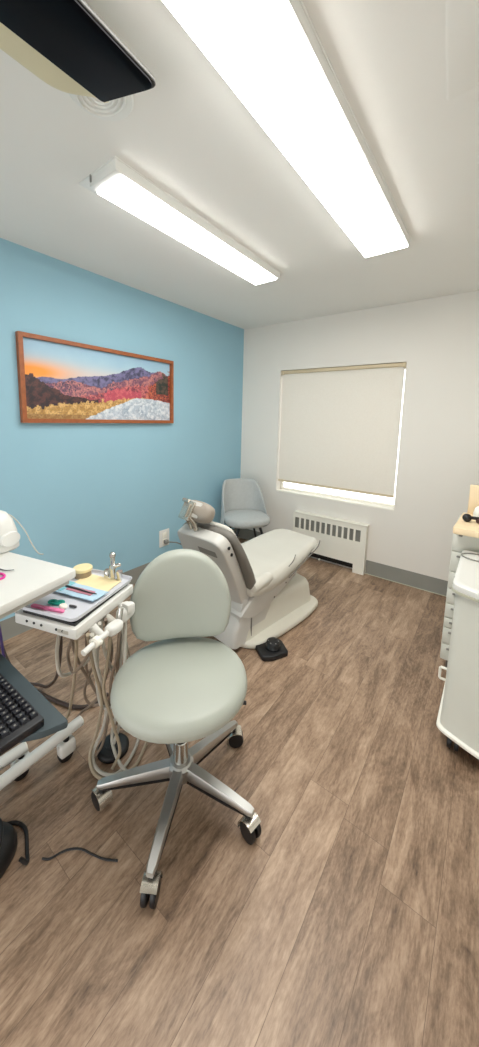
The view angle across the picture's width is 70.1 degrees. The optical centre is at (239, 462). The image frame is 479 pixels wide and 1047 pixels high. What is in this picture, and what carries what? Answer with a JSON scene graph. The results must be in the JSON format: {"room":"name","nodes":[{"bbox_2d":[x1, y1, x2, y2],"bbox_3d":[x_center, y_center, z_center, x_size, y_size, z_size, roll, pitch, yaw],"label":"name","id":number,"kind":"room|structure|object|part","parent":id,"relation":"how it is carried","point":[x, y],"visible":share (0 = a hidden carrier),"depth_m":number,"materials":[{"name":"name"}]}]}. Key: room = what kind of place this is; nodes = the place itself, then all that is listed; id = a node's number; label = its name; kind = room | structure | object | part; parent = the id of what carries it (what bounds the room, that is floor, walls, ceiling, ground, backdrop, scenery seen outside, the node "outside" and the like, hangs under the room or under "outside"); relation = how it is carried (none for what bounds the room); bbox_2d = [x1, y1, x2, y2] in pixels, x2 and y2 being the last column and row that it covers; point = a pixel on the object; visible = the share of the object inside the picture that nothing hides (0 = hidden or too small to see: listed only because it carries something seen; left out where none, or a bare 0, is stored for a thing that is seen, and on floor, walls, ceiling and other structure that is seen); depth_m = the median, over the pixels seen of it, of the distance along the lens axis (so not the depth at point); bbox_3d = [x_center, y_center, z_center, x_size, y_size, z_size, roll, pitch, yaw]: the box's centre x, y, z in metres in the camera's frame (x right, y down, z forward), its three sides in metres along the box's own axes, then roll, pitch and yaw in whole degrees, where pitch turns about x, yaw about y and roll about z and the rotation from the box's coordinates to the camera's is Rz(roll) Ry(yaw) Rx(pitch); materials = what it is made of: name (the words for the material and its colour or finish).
{"room":"dental clinic","nodes":[
{"label":"dental clinic","id":0,"kind":"room"},
{"bbox_2d":[0,238,243,620],"bbox_3d":[-1.363,-0.101,2.264,0.100,2.440,4.784,7,9,36],"label":"wall","id":1,"kind":"structure","parent":0,"point":[81,493],"depth_m":2.65,"materials":[{"name":"blue paint"}]},
{"bbox_2d":[15,331,173,422],"bbox_3d":[-0.980,-0.573,2.587,0.037,0.549,1.241,7,9,36],"label":"framed picture","id":2,"kind":"object","parent":1,"relation":"attached to","point":[60,380],"visible":1,"depth_m":2.45,"materials":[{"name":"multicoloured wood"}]},
{"bbox_2d":[0,528,238,640],"bbox_3d":[-1.362,1.051,2.357,0.014,0.132,4.529,7,9,36],"label":"baseboard","id":3,"kind":"structure","parent":1,"relation":"attached to","point":[10,628],"depth_m":2.24,"materials":[{"name":"grey plastic"}]},
{"bbox_2d":[159,528,181,547],"bbox_3d":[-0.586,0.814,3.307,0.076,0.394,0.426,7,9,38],"label":"wall outlet","id":4,"kind":"object","parent":1,"relation":"attached to","point":[163,534],"visible":0.78,"depth_m":3.18,"materials":[{"name":"white plastic"}]},
{"bbox_3d":[-0.704,0.708,3.194,0.007,0.160,0.120,7,9,36],"label":"plate","id":5,"kind":"part","parent":4,"relation":"part of","materials":[{"name":"white plastic"}]},
{"bbox_2d":[0,538,478,1046],"bbox_3d":[-0.149,1.298,1.504,3.211,0.080,4.784,7,9,36],"label":"floor","id":6,"kind":"structure","parent":0,"point":[351,919],"depth_m":1.10,"materials":[{"name":"brown wood"}]},
{"bbox_2d":[0,818,29,878],"bbox_3d":[-0.783,1.240,1.085,0.203,0.112,0.238,3,8,12],"label":"bag","id":7,"kind":"object","parent":6,"relation":"on","point":[8,834],"visible":1,"depth_m":1.11,"materials":[{"name":"black fabric"}]},
{"bbox_3d":[-0.752,1.271,1.160,0.196,0.034,0.062,7,9,36],"label":"cord","id":8,"kind":"part","parent":7,"relation":"part of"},
{"bbox_2d":[0,552,83,790],"bbox_3d":[-0.959,0.823,1.210,1.206,0.900,0.691,5,8,28],"label":"cart","id":9,"kind":"object","parent":6,"relation":"on","point":[31,580],"visible":0.92,"depth_m":1.16,"materials":[{"name":"white plastic"}]},
{"bbox_3d":[-0.987,1.157,1.206,0.042,0.042,0.410,7,9,38],"label":"leg","id":10,"kind":"part","parent":9,"relation":"part of","materials":[{"name":"white plastic"}]},
{"bbox_2d":[11,751,29,776],"bbox_3d":[-0.870,1.202,1.360,0.048,0.062,0.066,7,9,36],"label":"caster wheel","id":11,"kind":"object","parent":9,"relation":"attached to","point":[24,773],"depth_m":1.35,"materials":[{"name":"white plastic"}]},
{"bbox_2d":[0,510,42,554],"bbox_3d":[-0.911,0.263,1.341,0.310,0.178,0.120,4,8,19],"label":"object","id":12,"kind":"object","parent":9,"relation":"on","point":[9,536],"visible":1,"depth_m":1.34,"materials":[{"name":"white plastic"}]},
{"bbox_2d":[0,673,43,755],"bbox_3d":[-0.709,0.631,0.917,0.440,0.030,0.147,6,9,34],"label":"keyboard","id":13,"kind":"object","parent":9,"relation":"on","point":[19,719],"visible":1,"depth_m":0.85,"materials":[{"name":"black plastic"}]},
{"bbox_2d":[0,653,67,742],"bbox_3d":[-0.734,0.655,0.928,0.541,0.020,0.268,7,9,36],"label":"shelf","id":14,"kind":"object","parent":9,"relation":"attached to","point":[54,721],"depth_m":0.92,"materials":[{"name":"plastic"}]},
{"bbox_3d":[-0.860,1.157,1.235,0.083,0.042,0.611,7,9,36],"label":"leg","id":15,"kind":"part","parent":9,"relation":"part of","materials":[{"name":"white plastic"}]},
{"bbox_2d":[57,734,75,758],"bbox_3d":[-0.729,1.195,1.435,0.048,0.062,0.066,7,9,36],"label":"caster wheel","id":16,"kind":"object","parent":9,"relation":"attached to","point":[65,749],"depth_m":1.42,"materials":[{"name":"white plastic"}]},
{"bbox_2d":[0,646,108,708],"bbox_3d":[-1.109,1.175,1.875,0.888,0.018,0.161,5,8,24],"label":"power cable","id":17,"kind":"object","parent":6,"relation":"on","point":[55,700],"visible":0.34,"depth_m":1.71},
{"bbox_2d":[42,847,117,861],"bbox_3d":[-0.520,1.291,1.123,0.247,0.016,0.030,1,7,0],"label":"cable","id":18,"kind":"object","parent":6,"relation":"on","point":[72,848],"visible":1,"depth_m":1.12,"materials":[{"name":"black rubber"}]},
{"bbox_2d":[14,552,147,779],"bbox_3d":[-0.774,0.795,1.436,0.835,0.905,0.505,4,8,18],"label":"dental delivery unit","id":19,"kind":"object","parent":6,"relation":"on","point":[92,621],"visible":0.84,"depth_m":1.30,"materials":[{"name":"white plastic"}]},
{"bbox_3d":[-0.558,0.536,1.081,0.044,0.012,0.008,4,8,19],"label":"switch panel","id":20,"kind":"part","parent":19,"relation":"part of","materials":[{"name":"white plastic"}]},
{"bbox_2d":[21,569,131,621],"bbox_3d":[-0.586,0.477,1.257,0.244,0.017,0.314,4,8,18],"label":"tray","id":21,"kind":"object","parent":19,"relation":"on","point":[71,614],"visible":0.52,"depth_m":1.19,"materials":[{"name":"grey plastic"}]},
{"bbox_2d":[31,604,64,612],"bbox_3d":[-0.644,0.490,1.146,0.132,0.008,0.012,3,8,14],"label":"toothbrush","id":22,"kind":"object","parent":21,"relation":"on","point":[43,607],"visible":1,"depth_m":1.14,"materials":[{"name":"pink plastic"}]},
{"bbox_2d":[48,599,64,605],"bbox_3d":[-0.634,0.485,1.181,0.060,0.010,0.029,3,7,9],"label":"clip","id":23,"kind":"object","parent":21,"relation":"on","point":[56,602],"visible":0.98,"depth_m":1.18,"materials":[{"name":"green plastic"}]},
{"bbox_2d":[59,603,67,609],"bbox_3d":[-0.597,0.488,1.156,0.032,0.012,0.024,7,9,36],"label":"roll","id":24,"kind":"object","parent":21,"relation":"on","point":[64,606],"visible":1,"depth_m":1.15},
{"bbox_2d":[55,581,108,601],"bbox_3d":[-0.593,0.468,1.253,0.215,0.013,0.076,4,8,22],"label":"pouch","id":25,"kind":"object","parent":21,"relation":"on","point":[73,589],"visible":0.82,"depth_m":1.24,"materials":[{"name":"plastic"}]},
{"bbox_2d":[73,563,92,579],"bbox_3d":[-0.636,0.449,1.388,0.074,0.053,0.074,7,9,36],"label":"jar","id":26,"kind":"object","parent":21,"relation":"on","point":[83,570],"visible":0.81,"depth_m":1.37,"materials":[{"name":"yellow plastic"}]},
{"bbox_3d":[-0.636,0.430,1.385,0.074,0.015,0.074,7,9,36],"label":"lid","id":27,"kind":"part","parent":26,"relation":"part of","materials":[{"name":"yellow plastic"}]},
{"bbox_2d":[75,574,120,591],"bbox_3d":[-0.561,0.471,1.320,0.170,0.004,0.125,4,8,18],"label":"paper sheet","id":28,"kind":"object","parent":21,"relation":"on","point":[95,581],"visible":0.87,"depth_m":1.33,"materials":[{"name":"yellow paper"}]},
{"bbox_3d":[-0.533,0.455,1.376,0.024,0.050,0.023,7,9,36],"label":"chrome post","id":29,"kind":"part","parent":19,"relation":"part of","materials":[{"name":"silver metal"}]},
{"bbox_3d":[-0.478,0.458,1.360,0.024,0.052,0.023,7,9,36],"label":"chrome post","id":30,"kind":"part","parent":19,"relation":"part of","materials":[{"name":"silver metal"}]},
{"bbox_2d":[97,732,128,763],"bbox_3d":[-0.549,1.235,1.485,0.132,0.031,0.132,7,9,36],"label":"foot pedal","id":31,"kind":"object","parent":6,"relation":"on","point":[106,755],"visible":0.67,"depth_m":1.46,"materials":[{"name":"black plastic"}]},
{"bbox_2d":[91,549,260,908],"bbox_3d":[-0.243,0.839,1.256,0.606,0.889,0.638,0,7,-9],"label":"stool","id":32,"kind":"object","parent":6,"relation":"on","point":[185,686],"visible":1,"depth_m":1.26,"materials":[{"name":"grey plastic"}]},
{"bbox_2d":[91,785,112,811],"bbox_3d":[-0.510,1.232,1.266,0.065,0.050,0.050,7,9,38],"label":"caster wheel","id":33,"kind":"object","parent":32,"relation":"attached to","point":[101,798],"depth_m":1.25,"materials":[{"name":"silver metal"}]},
{"bbox_3d":[-0.388,1.165,1.277,0.272,0.060,0.048,0,7,-9],"label":"leg","id":34,"kind":"part","parent":32,"relation":"part of","materials":[{"name":"metal"}]},
{"bbox_2d":[140,870,162,894],"bbox_3d":[-0.265,1.268,1.028,0.050,0.050,0.065,2,7,4],"label":"caster wheel","id":35,"kind":"object","parent":32,"relation":"attached to","point":[149,886],"depth_m":1.01,"materials":[{"name":"silver metal"}]},
{"bbox_3d":[-0.247,1.186,1.141,0.048,0.060,0.272,2,7,8],"label":"leg","id":36,"kind":"part","parent":32,"relation":"part of","materials":[{"name":"metal"}]},
{"bbox_3d":[-0.302,1.144,1.449,0.048,0.060,0.272,-3,8,-28],"label":"leg","id":37,"kind":"part","parent":32,"relation":"part of","materials":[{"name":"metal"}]},
{"bbox_3d":[-0.218,0.810,1.272,0.494,0.088,0.466,0,7,-9],"label":"seat","id":38,"kind":"part","parent":32,"relation":"part of","materials":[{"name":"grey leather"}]},
{"bbox_3d":[-0.243,0.554,1.429,0.410,0.367,0.127,0,7,-9],"label":"backrest","id":39,"kind":"part","parent":32,"relation":"part of","materials":[{"name":"grey leather"}]},
{"bbox_3d":[-0.109,1.153,1.423,0.048,0.060,0.272,8,10,43],"label":"leg","id":40,"kind":"part","parent":32,"relation":"part of","materials":[{"name":"metal"}]},
{"bbox_3d":[-0.075,1.178,1.233,0.272,0.060,0.048,5,8,25],"label":"leg","id":41,"kind":"part","parent":32,"relation":"part of","materials":[{"name":"metal"}]},
{"bbox_2d":[227,725,241,744],"bbox_3d":[-0.024,1.211,1.518,0.065,0.050,0.050,1,7,-6],"label":"caster wheel","id":42,"kind":"object","parent":32,"relation":"attached to","point":[235,737],"depth_m":1.50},
{"bbox_2d":[237,812,260,832],"bbox_3d":[0.034,1.255,1.187,0.050,0.050,0.065,-6,10,-44],"label":"caster wheel","id":43,"kind":"object","parent":32,"relation":"attached to","point":[247,824],"depth_m":1.17,"materials":[{"name":"silver metal"}]},
{"bbox_2d":[220,478,269,537],"bbox_3d":[0.055,0.602,3.576,0.510,0.785,0.550,-1,8,-17],"label":"chair","id":44,"kind":"object","parent":6,"relation":"on","point":[242,503],"visible":0.97,"depth_m":3.68,"materials":[{"name":"grey plastic"}]},
{"bbox_3d":[0.070,0.572,3.524,0.470,0.103,0.450,-1,8,-17],"label":"seat","id":45,"kind":"part","parent":44,"relation":"part of","materials":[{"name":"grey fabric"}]},
{"bbox_2d":[177,498,319,648],"bbox_3d":[0.093,0.659,2.450,0.619,0.957,1.182,9,10,44],"label":"dental chair","id":46,"kind":"object","parent":6,"relation":"on","point":[268,596],"visible":0.85,"depth_m":2.19,"materials":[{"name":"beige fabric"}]},
{"bbox_3d":[-0.187,0.525,2.001,0.145,0.042,0.025,7,10,39],"label":"name plate","id":47,"kind":"part","parent":46,"relation":"part of","materials":[{"name":"grey plastic"}]},
{"bbox_2d":[184,522,255,589],"bbox_3d":[-0.162,0.600,2.208,0.581,0.479,0.275,7,10,39],"label":"backrest","id":48,"kind":"object","parent":46,"relation":"on","point":[234,564],"depth_m":1.99,"materials":[{"name":"white plastic"}]},
{"bbox_3d":[0.161,1.095,2.568,0.594,0.065,0.873,9,10,44],"label":"plate","id":49,"kind":"part","parent":46,"relation":"part of","materials":[{"name":"white plastic"}]},
{"bbox_2d":[241,529,317,596],"bbox_3d":[0.205,0.714,2.564,0.536,0.195,0.870,9,10,44],"label":"seat cushion","id":50,"kind":"object","parent":46,"relation":"on","point":[275,556],"depth_m":2.46,"materials":[{"name":"white leather"}]},
{"bbox_2d":[255,637,287,660],"bbox_3d":[0.201,1.147,2.128,0.186,0.077,0.158,-2,8,-23],"label":"foot pedal","id":51,"kind":"object","parent":6,"relation":"on","point":[273,649],"visible":1,"depth_m":2.09,"materials":[{"name":"black plastic"}]},
{"bbox_3d":[0.210,1.132,2.131,0.096,0.047,0.096,-2,8,-23],"label":"knob","id":52,"kind":"part","parent":51,"relation":"part of","materials":[{"name":"black plastic"}]},
{"bbox_2d":[293,510,369,574],"bbox_3d":[0.891,0.789,3.437,0.768,0.484,0.072,7,9,36],"label":"radiator cover","id":53,"kind":"object","parent":6,"relation":"on","point":[344,542],"visible":0.97,"depth_m":3.35,"materials":[{"name":"white metal"}]},
{"bbox_2d":[295,517,360,541],"bbox_3d":[0.869,0.664,3.420,0.706,0.125,0.008,7,9,36],"label":"grille","id":54,"kind":"object","parent":53,"relation":"attached to","point":[310,525],"depth_m":3.40,"materials":[{"name":"white metal"}]},
{"bbox_2d":[436,550,478,758],"bbox_3d":[1.224,0.899,1.528,0.545,0.772,0.585,7,9,36],"label":"rolling cart","id":55,"kind":"object","parent":6,"relation":"on","point":[458,714],"visible":0.98,"depth_m":1.45,"materials":[{"name":"white plastic"}]},
{"bbox_3d":[0.983,1.019,1.648,0.039,0.070,0.012,7,9,36],"label":"handle","id":56,"kind":"part","parent":55,"relation":"part of","materials":[{"name":"white plastic"}]},
{"bbox_2d":[461,553,478,561],"bbox_3d":[1.214,0.483,1.710,0.176,0.006,0.116,7,9,36],"label":"wire loop","id":57,"kind":"object","parent":55,"relation":"on","point":[461,553],"visible":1,"depth_m":1.75,"materials":[{"name":"grey metal"}]},
{"bbox_2d":[440,515,478,667],"bbox_3d":[1.471,0.805,1.948,0.474,0.863,0.380,7,9,36],"label":"base cabinet","id":58,"kind":"object","parent":6,"relation":"on","point":[460,543],"visible":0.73,"depth_m":1.92,"materials":[{"name":"white laminate"}]},
{"bbox_3d":[1.361,1.114,1.850,0.470,0.096,0.018,7,9,36],"label":"drawer","id":59,"kind":"part","parent":58,"relation":"part of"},
{"bbox_3d":[1.364,1.015,1.837,0.470,0.096,0.018,7,9,36],"label":"drawer","id":60,"kind":"part","parent":58,"relation":"part of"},
{"bbox_3d":[1.366,0.936,1.827,0.470,0.056,0.018,7,9,36],"label":"drawer","id":61,"kind":"part","parent":58,"relation":"part of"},
{"bbox_3d":[1.367,0.864,1.817,0.470,0.081,0.018,7,9,36],"label":"drawer","id":62,"kind":"part","parent":58,"relation":"part of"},
{"bbox_3d":[1.369,0.777,1.806,0.470,0.086,0.018,7,9,36],"label":"drawer","id":63,"kind":"part","parent":58,"relation":"part of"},
{"bbox_3d":[1.372,0.683,1.794,0.470,0.096,0.018,7,9,36],"label":"drawer","id":64,"kind":"part","parent":58,"relation":"part of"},
{"bbox_3d":[1.374,0.574,1.780,0.470,0.116,0.018,7,9,36],"label":"drawer","id":65,"kind":"part","parent":58,"relation":"part of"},
{"bbox_3d":[1.377,0.455,1.764,0.470,0.116,0.018,7,9,36],"label":"drawer","id":66,"kind":"part","parent":58,"relation":"part of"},
{"bbox_2d":[453,484,478,537],"bbox_3d":[1.552,0.290,1.734,0.751,0.213,0.408,7,9,36],"label":"countertop","id":67,"kind":"structure","parent":58,"relation":"on","point":[471,529],"depth_m":1.89,"materials":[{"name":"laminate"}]},
{"bbox_2d":[462,514,478,523],"bbox_3d":[1.302,0.315,1.872,0.137,0.046,0.072,7,9,36],"label":"handset","id":68,"kind":"object","parent":67,"relation":"on","point":[466,517],"visible":1,"depth_m":1.89,"materials":[{"name":"plastic"}]},
{"bbox_2d":[473,506,478,516],"bbox_3d":[1.394,0.290,1.929,0.120,0.086,0.090,7,9,36],"label":"bundle","id":69,"kind":"object","parent":67,"relation":"on","point":[476,510],"visible":0.65,"depth_m":1.93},
{"bbox_2d":[0,0,478,328],"bbox_3d":[-0.088,-1.200,1.181,3.211,0.080,4.784,7,9,36],"label":"ceiling","id":70,"kind":"structure","parent":0,"point":[190,134],"depth_m":1.39,"materials":[{"name":"paint"}]},
{"bbox_2d":[0,0,155,120],"bbox_3d":[-0.509,-1.049,0.794,0.413,0.140,0.732,7,9,36],"label":"screen","id":71,"kind":"object","parent":70,"relation":"attached to","point":[65,44],"visible":1,"depth_m":0.83,"materials":[{"name":"black plastic"}]},
{"bbox_2d":[78,156,281,284],"bbox_3d":[-0.202,-1.230,1.924,0.274,0.056,1.305,7,9,36],"label":"ceiling light","id":72,"kind":"object","parent":70,"relation":"attached to","point":[115,181],"visible":1,"depth_m":1.65,"materials":[{"name":"white plastic"}]},
{"bbox_2d":[162,0,412,257],"bbox_3d":[0.319,-1.131,1.253,0.252,0.056,1.784,7,9,36],"label":"ceiling light","id":73,"kind":"object","parent":70,"relation":"attached to","point":[271,54],"visible":1,"depth_m":1.01,"materials":[{"name":"white plastic"}]},
{"bbox_3d":[0.320,-1.156,1.250,0.252,0.005,1.784,7,9,36],"label":"mounting trim","id":74,"kind":"part","parent":73,"relation":"part of","materials":[{"name":"white metal"}]},
{"bbox_2d":[445,0,478,100],"bbox_3d":[0.641,-1.078,0.708,0.421,0.004,0.582,7,9,36],"label":"trim","id":75,"kind":"structure","parent":70,"relation":"attached to","point":[461,16],"depth_m":0.91,"materials":[{"name":"paint"}]},
{"bbox_2d":[240,290,478,580],"bbox_3d":[1.271,-0.155,3.185,3.011,2.440,0.150,7,9,36],"label":"wall","id":76,"kind":"structure","parent":0,"point":[437,338],"depth_m":2.96,"materials":[{"name":"white paint"}]},
{"bbox_2d":[276,370,405,510],"bbox_3d":[0.957,-0.274,3.406,1.230,1.307,0.135,7,9,36],"label":"window","id":77,"kind":"structure","parent":76,"relation":"in","point":[381,502],"depth_m":3.40,"materials":[{"name":"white glass"}]},
{"bbox_3d":[0.926,0.369,3.469,1.230,0.014,0.085,7,9,36],"label":"sill","id":78,"kind":"part","parent":77,"relation":"part of","materials":[{"name":"white paint"}]},
{"bbox_2d":[278,362,406,497],"bbox_3d":[0.941,-0.327,3.375,1.222,1.191,0.070,7,9,36],"label":"roller blind","id":79,"kind":"object","parent":77,"relation":"attached to","point":[340,426],"visible":0.91,"depth_m":3.31,"materials":[{"name":"fabric"}]},
{"bbox_2d":[239,529,447,595],"bbox_3d":[1.196,0.996,3.266,3.006,0.132,0.014,7,9,36],"label":"baseboard","id":80,"kind":"structure","parent":76,"relation":"attached to","point":[421,581],"depth_m":3.07,"materials":[{"name":"grey plastic"}]},
{"bbox_2d":[365,573,445,596],"bbox_3d":[1.795,1.133,2.818,1.490,0.006,0.008,7,9,36],"label":"trim","id":81,"kind":"structure","parent":76,"relation":"attached to","point":[365,573],"depth_m":3.04,"materials":[{"name":"grey rubber"}]}
]}

